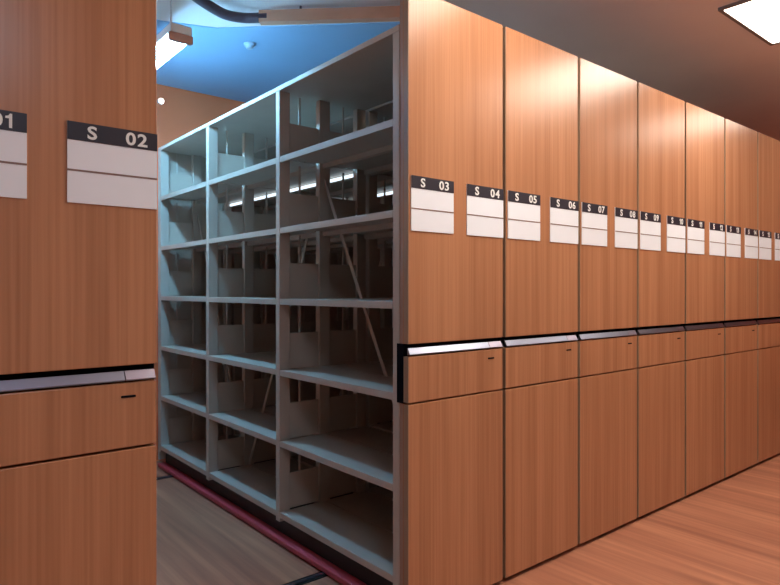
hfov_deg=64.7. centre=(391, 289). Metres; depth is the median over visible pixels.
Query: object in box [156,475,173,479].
rail
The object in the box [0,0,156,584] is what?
shelving unit
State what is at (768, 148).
shelving unit
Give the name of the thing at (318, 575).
rail
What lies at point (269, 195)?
light
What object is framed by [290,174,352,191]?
light
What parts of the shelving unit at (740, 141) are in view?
panel, band panel, panel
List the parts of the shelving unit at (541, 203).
plate, plate, plate, shelf, shelf, shelf, shelf, plate, plate, rod, plate, plate, shelf, shelf, shelf, shelf, shelf, shelf, shelf, shelf, plate, plate, plate, plate, rod, rod, rod, panel, band panel, panel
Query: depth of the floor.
3.15 m
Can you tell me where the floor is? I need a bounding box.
[156,453,779,584]
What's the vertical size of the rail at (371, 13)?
0.090 m
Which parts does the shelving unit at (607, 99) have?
panel, band panel, panel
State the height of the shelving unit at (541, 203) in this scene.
2.487 m
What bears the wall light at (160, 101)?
attached to the wall
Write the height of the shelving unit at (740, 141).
2.487 m
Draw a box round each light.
[156,0,192,68]
[157,98,163,104]
[230,193,275,205]
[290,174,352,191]
[377,191,392,196]
[718,0,779,45]
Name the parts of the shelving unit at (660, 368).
panel, band panel, panel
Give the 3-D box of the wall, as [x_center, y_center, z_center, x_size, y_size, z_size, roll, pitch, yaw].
[-0.663,-0.135,5.743,12.420,3.098,0.120,0,0,-40]
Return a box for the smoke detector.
[243,41,255,49]
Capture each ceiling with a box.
[156,0,779,140]
[156,19,399,102]
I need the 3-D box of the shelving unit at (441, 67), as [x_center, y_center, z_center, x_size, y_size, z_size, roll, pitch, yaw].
[-0.615,0.062,3.651,0.571,2.487,2.822,0,0,-40]
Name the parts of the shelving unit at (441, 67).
plate, plate, plate, plate, plate, plate, shelf, shelf, shelf, shelf, shelf, shelf, plate, plate, plate, plate, plate, shelf, rod, rod, rod, rod, rod, plate, plate, plate, plate, plate, plate, shelf, shelf, shelf, plate, shelf, shelf, shelf, shelf, shelf, plate, plate, plate, plate, plate, shelf, rod, rod, rod, rod, rod, rod, shelf, shelf, shelf, shelf, plate, plate, plate, plate, plate, plate, shelf, shelf, shelf, shelf, shelf, shelf, plate, plate, plate, plate, plate, plate, rod, rod, rod, rod, shelf, shelf, shelf, shelf, shelf, shelf, panel, panel, band panel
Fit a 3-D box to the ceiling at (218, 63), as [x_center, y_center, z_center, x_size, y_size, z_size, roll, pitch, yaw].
[-1.296,-1.581,3.769,2.088,0.006,2.097,0,0,-40]
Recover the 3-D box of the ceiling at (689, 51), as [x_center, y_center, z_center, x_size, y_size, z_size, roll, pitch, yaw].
[1.819,-1.634,2.743,12.420,0.100,7.668,0,0,-40]
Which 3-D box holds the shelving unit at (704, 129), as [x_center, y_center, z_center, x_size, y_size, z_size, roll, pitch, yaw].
[1.170,0.062,5.127,0.571,2.487,2.822,0,0,-40]
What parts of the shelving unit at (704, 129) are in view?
panel, panel, band panel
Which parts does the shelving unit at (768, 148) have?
panel, band panel, panel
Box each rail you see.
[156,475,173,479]
[192,0,399,24]
[283,571,327,584]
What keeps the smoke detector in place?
attached to the ceiling at (218, 63)
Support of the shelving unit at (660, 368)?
on the rail at (167, 476)
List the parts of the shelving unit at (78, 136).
panel, panel, band panel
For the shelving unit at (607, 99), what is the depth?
3.30 m
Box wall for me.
[153,84,244,460]
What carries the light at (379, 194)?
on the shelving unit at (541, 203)
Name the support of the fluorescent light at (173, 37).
hanging from the ceiling at (689, 51)
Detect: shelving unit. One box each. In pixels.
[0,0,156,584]
[158,0,503,584]
[232,26,578,577]
[297,58,637,543]
[377,82,685,516]
[680,102,724,495]
[720,118,757,477]
[753,132,779,462]
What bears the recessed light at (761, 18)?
in the ceiling at (689, 51)

